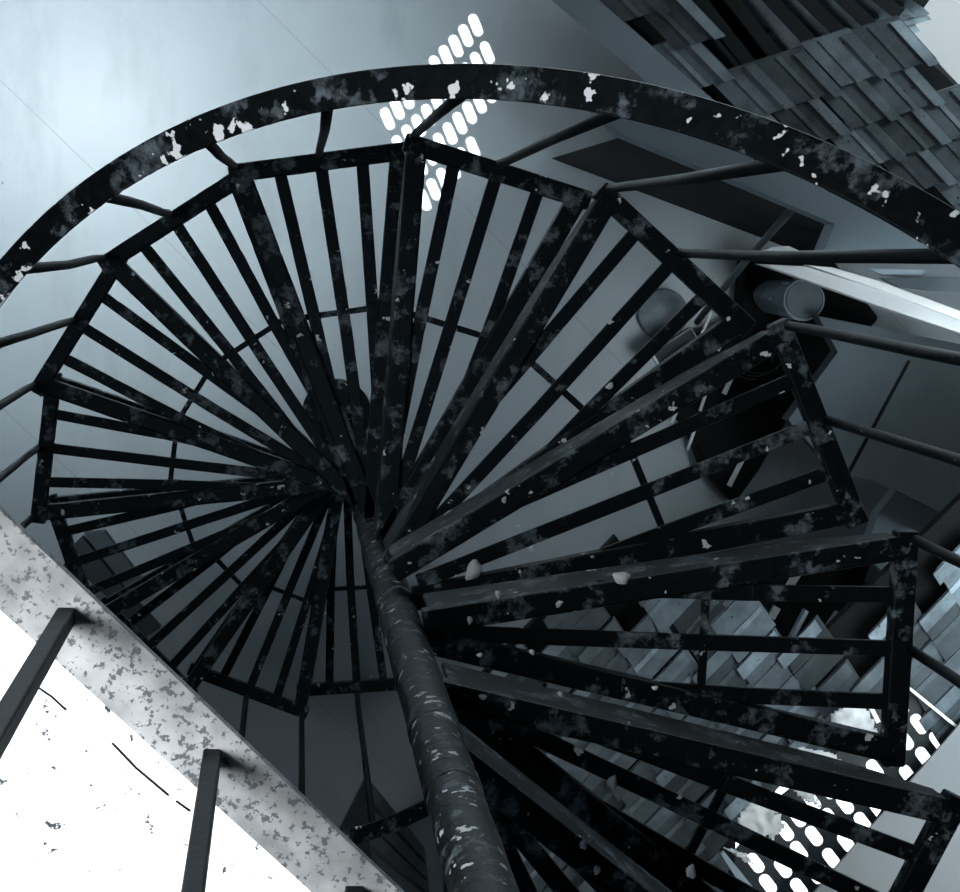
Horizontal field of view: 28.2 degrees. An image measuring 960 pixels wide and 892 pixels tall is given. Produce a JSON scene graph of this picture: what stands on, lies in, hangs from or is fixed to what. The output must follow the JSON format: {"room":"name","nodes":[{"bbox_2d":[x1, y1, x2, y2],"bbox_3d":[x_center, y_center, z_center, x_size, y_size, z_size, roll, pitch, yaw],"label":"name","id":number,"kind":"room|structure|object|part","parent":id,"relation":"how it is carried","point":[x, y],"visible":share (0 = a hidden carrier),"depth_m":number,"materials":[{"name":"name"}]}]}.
{"room":"spiral stairwell","nodes":[
{"label":"spiral stairwell","id":0,"kind":"room"},
{"bbox_2d":[0,610,310,891],"bbox_3d":[-0.253,0.813,1.481,0.474,0.102,1.624,-1,96,-6],"label":"wall","id":1,"kind":"structure","parent":0,"point":[87,804],"depth_m":1.37,"materials":[{"name":"white paint"}]},
{"bbox_2d":[0,505,404,891],"bbox_3d":[-0.230,0.189,1.367,0.054,0.012,0.658,-45,98,0],"label":"beam","id":2,"kind":"structure","parent":1,"relation":"attached to","point":[100,651],"depth_m":1.36,"materials":[{"name":"grey metal"}]},
{"bbox_2d":[0,608,362,891],"bbox_3d":[-0.198,0.217,0.930,0.035,0.865,0.521,-44,98,0],"label":"landing railing","id":3,"kind":"object","parent":2,"relation":"on","point":[21,692],"visible":1,"depth_m":1.17,"materials":[{"name":"metal"}]},
{"bbox_3d":[-0.248,0.165,0.922,0.013,0.860,0.013,-1,96,-6],"label":"post","id":4,"kind":"part","parent":3,"relation":"part of","materials":[{"name":"metal"}]},
{"bbox_3d":[-0.148,0.268,0.944,0.013,0.860,0.013,-1,96,-6],"label":"post","id":5,"kind":"part","parent":3,"relation":"part of","materials":[{"name":"metal"}]},
{"bbox_3d":[-0.048,0.371,0.965,0.013,0.860,0.013,-1,96,-6],"label":"post","id":6,"kind":"part","parent":3,"relation":"part of","materials":[{"name":"metal"}]},
{"bbox_2d":[0,0,959,891],"bbox_3d":[-0.512,-0.535,4.995,9.000,0.100,9.000,-1,96,-6],"label":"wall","id":7,"kind":"structure","parent":0,"point":[84,83],"depth_m":4.96,"materials":[{"name":"concrete"}]},
{"bbox_2d":[62,535,160,635],"bbox_3d":[-0.957,0.373,4.969,0.071,0.045,0.310,-39,98,-1],"label":"plank","id":8,"kind":"object","parent":7,"relation":"on","point":[96,571],"visible":0.5,"depth_m":4.95,"materials":[{"name":"wood"}]},
{"bbox_2d":[84,529,142,586],"bbox_3d":[-0.939,0.298,4.963,0.044,0.045,0.218,-37,98,-1],"label":"plank","id":9,"kind":"object","parent":7,"relation":"on","point":[119,562],"visible":0.57,"depth_m":4.94,"materials":[{"name":"grey wood"}]},
{"bbox_2d":[0,63,959,891],"bbox_3d":[-0.141,0.162,2.687,1.185,4.690,1.192,-1,96,-6],"label":"spiral staircase","id":10,"kind":"structure","parent":7,"relation":"on","point":[488,791],"depth_m":2.36,"materials":[{"name":"metal"}]},
{"bbox_3d":[-0.375,-0.086,5.001,0.180,0.012,0.180,-1,96,-6],"label":"plate","id":11,"kind":"part","parent":10,"relation":"part of","materials":[{"name":"metal"}]},
{"bbox_2d":[467,616,472,624],"bbox_3d":[-0.011,0.195,2.143,0.006,0.001,0.010,-19,98,-4],"label":"fallen leaves","id":12,"kind":"object","parent":10,"relation":"on","point":[469,619],"visible":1,"depth_m":2.14,"materials":[{"name":"grey plant"}]},
{"bbox_2d":[465,559,481,579],"bbox_3d":[-0.007,0.152,2.341,0.018,0.003,0.028,14,95,-7],"label":"fallen leaves","id":13,"kind":"object","parent":10,"relation":"on","point":[474,568],"visible":1,"depth_m":2.34,"materials":[{"name":"grey plant"}]},
{"bbox_2d":[479,694,486,699],"bbox_3d":[0.003,0.256,1.949,0.009,0.001,0.006,-1,96,-6],"label":"fallen leaves","id":14,"kind":"object","parent":10,"relation":"on","point":[481,696],"visible":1,"depth_m":1.95,"materials":[{"name":"grey plant"}]},
{"bbox_2d":[495,590,500,598],"bbox_3d":[0.020,0.166,2.143,0.006,0.001,0.010,-30,98,-2],"label":"fallen leaves","id":15,"kind":"object","parent":10,"relation":"on","point":[497,593],"visible":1,"depth_m":2.14,"materials":[{"name":"grey plant"}]},
{"bbox_2d":[556,601,562,607],"bbox_3d":[0.089,0.177,2.152,0.006,0.001,0.010,37,91,-8],"label":"fallen leaves","id":16,"kind":"object","parent":10,"relation":"on","point":[559,603],"visible":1,"depth_m":2.15,"materials":[{"name":"grey plant"}]},
{"bbox_2d":[579,839,586,849],"bbox_3d":[0.095,0.369,1.769,0.006,0.001,0.010,-21,98,-3],"label":"fallen leaves","id":17,"kind":"object","parent":10,"relation":"on","point":[582,843],"visible":1,"depth_m":1.77,"materials":[{"name":"grey plant"}]},
{"bbox_2d":[587,834,592,841],"bbox_3d":[0.102,0.362,1.769,0.005,0.001,0.008,-25,98,-3],"label":"fallen leaves","id":18,"kind":"object","parent":10,"relation":"on","point":[589,837],"visible":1,"depth_m":1.77,"materials":[{"name":"grey plant"}]},
{"bbox_2d":[594,865,599,874],"bbox_3d":[0.108,0.393,1.772,0.006,0.001,0.010,-12,97,-5],"label":"fallen leaves","id":19,"kind":"object","parent":10,"relation":"on","point":[596,868],"visible":1,"depth_m":1.77,"materials":[{"name":"grey plant"}]},
{"bbox_2d":[606,382,612,388],"bbox_3d":[0.172,-0.079,2.537,0.008,0.001,0.012,44,90,-8],"label":"fallen leaves","id":20,"kind":"object","parent":10,"relation":"on","point":[610,385],"visible":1,"depth_m":2.54,"materials":[{"name":"grey plant"}]},
{"bbox_2d":[607,775,616,789],"bbox_3d":[0.136,0.347,1.973,0.010,0.002,0.016,-4,97,-5],"label":"fallen leaves","id":21,"kind":"object","parent":10,"relation":"on","point":[611,782],"visible":1,"depth_m":1.97,"materials":[{"name":"grey plant"}]},
{"bbox_2d":[612,572,630,583],"bbox_3d":[0.160,0.149,2.156,0.022,0.003,0.014,-3,96,-5],"label":"fallen leaves","id":22,"kind":"object","parent":10,"relation":"on","point":[619,577],"visible":1,"depth_m":2.16,"materials":[{"name":"grey plant"}]},
{"bbox_2d":[686,864,695,878],"bbox_3d":[0.196,0.396,1.782,0.009,0.002,0.014,-13,97,-4],"label":"fallen leaves","id":23,"kind":"object","parent":10,"relation":"on","point":[690,870],"visible":1,"depth_m":1.78,"materials":[{"name":"grey plant"}]},
{"bbox_2d":[637,288,685,336],"bbox_3d":[0.482,-0.348,5.056,0.136,0.018,0.136,-1,96,-6],"label":"sphere","id":24,"kind":"object","parent":7,"relation":"on","point":[663,304],"visible":0.56,"depth_m":5.05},
{"bbox_2d":[671,261,876,499],"bbox_3d":[0.720,-0.224,5.021,0.384,0.156,0.657,37,91,-8],"label":"tarpaulin","id":25,"kind":"object","parent":7,"relation":"on","point":[760,420],"depth_m":5.01,"materials":[{"name":"black plastic"}]},
{"bbox_3d":[0.509,-0.083,4.983,0.007,0.008,0.050,20,94,-8],"label":"white strip","id":26,"kind":"part","parent":25,"relation":"part of","materials":[{"name":"white plastic"}]},
{"bbox_2d":[652,327,696,364],"bbox_3d":[0.501,-0.255,4.940,0.125,0.054,0.045,-33,98,-2],"label":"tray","id":27,"kind":"object","parent":25,"relation":"on","point":[678,341],"visible":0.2,"depth_m":4.94,"materials":[{"name":"metal"}]},
{"bbox_3d":[0.551,-0.017,4.994,0.007,0.008,0.059,20,94,-8],"label":"white strip","id":28,"kind":"part","parent":25,"relation":"part of","materials":[{"name":"white plastic"}]},
{"bbox_3d":[0.585,-0.128,4.986,0.007,0.008,0.076,17,94,-7],"label":"white strip","id":29,"kind":"part","parent":25,"relation":"part of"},
{"bbox_3d":[0.588,-0.319,4.965,0.007,0.008,0.061,21,94,-8],"label":"white strip","id":30,"kind":"part","parent":25,"relation":"part of","materials":[{"name":"white plastic"}]},
{"bbox_3d":[0.654,-0.177,4.987,0.012,0.008,0.091,23,93,-8],"label":"white strip","id":31,"kind":"part","parent":25,"relation":"part of","materials":[{"name":"white plastic"}]},
{"bbox_3d":[0.672,0.066,5.015,0.012,0.008,0.088,26,93,-8],"label":"white strip","id":32,"kind":"part","parent":25,"relation":"part of","materials":[{"name":"white plastic"}]},
{"bbox_3d":[0.721,-0.224,4.961,0.138,0.038,0.105,-1,96,-6],"label":"wire coil","id":33,"kind":"part","parent":25,"relation":"part of","materials":[{"name":"black metal"}]},
{"bbox_2d":[753,279,824,320],"bbox_3d":[0.768,-0.372,4.809,0.102,0.352,0.102,-1,96,-6],"label":"canister","id":34,"kind":"object","parent":25,"relation":"on","point":[795,299],"visible":0.96,"depth_m":4.64,"materials":[{"name":"grey metal"}]},
{"bbox_3d":[0.785,-0.354,4.642,0.090,0.011,0.090,-1,96,-6],"label":"lid","id":35,"kind":"part","parent":34,"relation":"part of","materials":[{"name":"grey metal"}]},
{"bbox_2d":[751,565,869,636],"bbox_3d":[0.874,0.386,5.020,0.325,0.308,0.236,-11,97,-5],"label":"tarpaulin","id":36,"kind":"object","parent":7,"relation":"on","point":[790,611],"depth_m":4.88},
{"bbox_3d":[0.746,0.423,4.859,0.020,0.008,0.032,28,93,-8],"label":"white strip","id":37,"kind":"part","parent":36,"relation":"part of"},
{"bbox_3d":[0.798,0.335,4.855,0.020,0.008,0.072,31,92,-8],"label":"white strip","id":38,"kind":"part","parent":36,"relation":"part of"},
{"bbox_2d":[552,138,824,250],"bbox_3d":[0.623,-0.613,4.365,0.742,1.360,0.124,20,94,-8],"label":"window","id":39,"kind":"structure","parent":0,"point":[617,160],"depth_m":4.54,"materials":[{"name":"black glass"}]},
{"bbox_2d":[694,209,793,324],"bbox_3d":[0.601,-0.403,4.351,0.031,1.174,0.309,-11,97,-5],"label":"conduit","id":40,"kind":"object","parent":39,"relation":"attached to","point":[787,213],"visible":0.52,"depth_m":4.20,"materials":[{"name":"grey metal"}]},
{"bbox_2d":[590,112,927,249],"bbox_3d":[0.586,-0.483,3.643,0.858,0.070,0.187,18,94,-7],"label":"wall","id":41,"kind":"structure","parent":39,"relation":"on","point":[847,226],"depth_m":3.61,"materials":[{"name":"grey paint"}]},
{"bbox_2d":[552,0,959,211],"bbox_3d":[0.535,-0.699,3.328,1.299,0.452,0.411,20,94,-8],"label":"tiled roof","id":42,"kind":"structure","parent":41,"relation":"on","point":[856,77],"depth_m":3.31,"materials":[{"name":"tile"}]},
{"bbox_2d":[763,246,798,250],"bbox_3d":[0.637,-0.408,4.015,0.090,0.020,0.023,-1,96,-6],"label":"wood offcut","id":43,"kind":"object","parent":39,"relation":"on","point":[779,248],"visible":0.45,"depth_m":4.00,"materials":[{"name":"white wood"}]},
{"bbox_2d":[757,264,959,334],"bbox_3d":[0.855,-0.327,4.115,0.538,0.062,0.050,19,94,-7],"label":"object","id":44,"kind":"object","parent":39,"relation":"attached to","point":[867,290],"visible":1,"depth_m":4.09,"materials":[{"name":"white paint"}]},
{"bbox_2d":[868,269,924,277],"bbox_3d":[0.881,-0.365,4.054,0.120,0.020,0.017,0,96,-6],"label":"pale offcut","id":45,"kind":"object","parent":44,"relation":"on","point":[882,272],"visible":1,"depth_m":4.05,"materials":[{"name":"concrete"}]},
{"bbox_2d":[879,277,959,290],"bbox_3d":[0.960,-0.342,4.050,0.235,0.030,0.032,-1,96,-6],"label":"plank","id":46,"kind":"object","parent":44,"relation":"on","point":[919,283],"visible":1,"depth_m":4.03,"materials":[{"name":"grey wood"}]},
{"bbox_2d":[782,315,959,511],"bbox_3d":[1.022,-0.021,4.630,0.590,0.063,0.494,10,95,-7],"label":"wall","id":47,"kind":"structure","parent":0,"point":[913,398],"depth_m":4.59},
{"bbox_2d":[864,489,938,570],"bbox_3d":[1.049,0.216,4.756,0.176,0.050,0.216,38,91,-8],"label":"slab","id":48,"kind":"object","parent":47,"relation":"attached to","point":[895,510],"visible":0.35,"depth_m":4.73,"materials":[{"name":"grey concrete"}]},
{"bbox_2d":[915,0,959,84],"bbox_3d":[0.912,-0.973,4.437,0.773,1.200,0.316,40,91,-8],"label":"wall","id":49,"kind":"structure","parent":0,"point":[940,35],"depth_m":3.85,"materials":[{"name":"white paint"}]},
{"label":"outside","id":50,"kind":"structure","parent":0,"visible":0},
{"bbox_2d":[339,779,428,891],"bbox_3d":[-0.228,1.016,4.402,0.289,0.264,0.588,-1,96,-6],"label":"gabled roof","id":51,"kind":"structure","parent":50,"point":[399,853],"depth_m":4.37,"materials":[{"name":"stone"}]},
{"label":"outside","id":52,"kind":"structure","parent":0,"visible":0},
{"bbox_2d":[482,492,959,891],"bbox_3d":[0.873,0.712,4.082,1.540,0.411,1.530,-35,98,-1],"label":"tiled roof","id":53,"kind":"structure","parent":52,"point":[936,632],"depth_m":4.00,"materials":[{"name":"tile"}]},
{"bbox_2d":[735,694,936,891],"bbox_3d":[0.747,0.767,4.000,0.247,0.004,0.602,39,91,-8],"label":"perforated panel","id":54,"kind":"object","parent":53,"relation":"attached to","point":[830,840],"visible":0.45,"depth_m":4.00,"materials":[{"name":"black metal"}]},
{"bbox_2d":[720,850,752,886],"bbox_3d":[0.539,0.893,3.952,0.024,0.010,0.142,-36,98,-1],"label":"stick","id":55,"kind":"object","parent":54,"relation":"on","point":[732,866],"visible":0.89,"depth_m":3.94,"materials":[{"name":"concrete"}]},
{"bbox_2d":[723,847,753,863],"bbox_3d":[0.533,0.838,3.935,0.075,0.013,0.019,35,92,-8],"label":"plastic","id":56,"kind":"object","parent":54,"relation":"on","point":[744,856],"visible":1,"depth_m":3.94,"materials":[{"name":"white plastic"}]},
{"bbox_2d":[737,803,784,839],"bbox_3d":[0.579,0.771,3.932,0.102,0.018,0.089,27,93,-8],"label":"plastic","id":57,"kind":"object","parent":54,"relation":"on","point":[764,821],"visible":0.65,"depth_m":3.93,"materials":[{"name":"white plastic"}]},
{"bbox_2d":[791,789,820,806],"bbox_3d":[0.656,0.706,3.931,0.124,0.020,0.028,35,92,-8],"label":"plastic","id":58,"kind":"object","parent":54,"relation":"on","point":[808,797],"visible":0.5,"depth_m":3.93,"materials":[{"name":"white plastic"}]},
{"bbox_2d":[798,747,840,759],"bbox_3d":[0.699,0.639,3.931,0.125,0.016,0.034,19,94,-8],"label":"plastic","id":59,"kind":"object","parent":54,"relation":"on","point":[820,752],"visible":0.25,"depth_m":3.93,"materials":[{"name":"white plastic"}]},
{"bbox_2d":[830,708,877,732],"bbox_3d":[0.753,0.566,3.929,0.132,0.022,0.086,-1,96,-6],"label":"plastic","id":60,"kind":"object","parent":54,"relation":"on","point":[853,717],"visible":0.37,"depth_m":3.93,"materials":[{"name":"white plastic"}]},
{"bbox_2d":[869,709,880,722],"bbox_3d":[0.807,0.547,3.932,0.009,0.010,0.048,-28,98,-2],"label":"clip","id":61,"kind":"object","parent":54,"relation":"on","point":[872,711],"visible":0.64,"depth_m":3.93,"materials":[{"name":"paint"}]},
{"bbox_2d":[735,711,939,891],"bbox_3d":[0.743,0.755,4.059,0.216,0.050,0.552,38,91,-8],"label":"pane","id":62,"kind":"object","parent":53,"relation":"attached to","point":[921,753],"visible":0.11,"depth_m":4.04,"materials":[{"name":"white"}]},
{"bbox_2d":[814,723,959,891],"bbox_3d":[0.863,0.758,3.944,0.486,0.006,0.511,-1,96,-6],"label":"wall panel","id":63,"kind":"object","parent":53,"relation":"on","point":[876,869],"visible":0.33,"depth_m":3.94,"materials":[{"name":"grey paint"}]},
{"bbox_2d":[910,687,956,726],"bbox_3d":[0.930,0.535,3.954,0.151,0.012,0.006,39,91,-8],"label":"stick","id":64,"kind":"object","parent":53,"relation":"on","point":[911,689],"visible":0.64,"depth_m":3.95,"materials":[{"name":"paint"}]}
]}

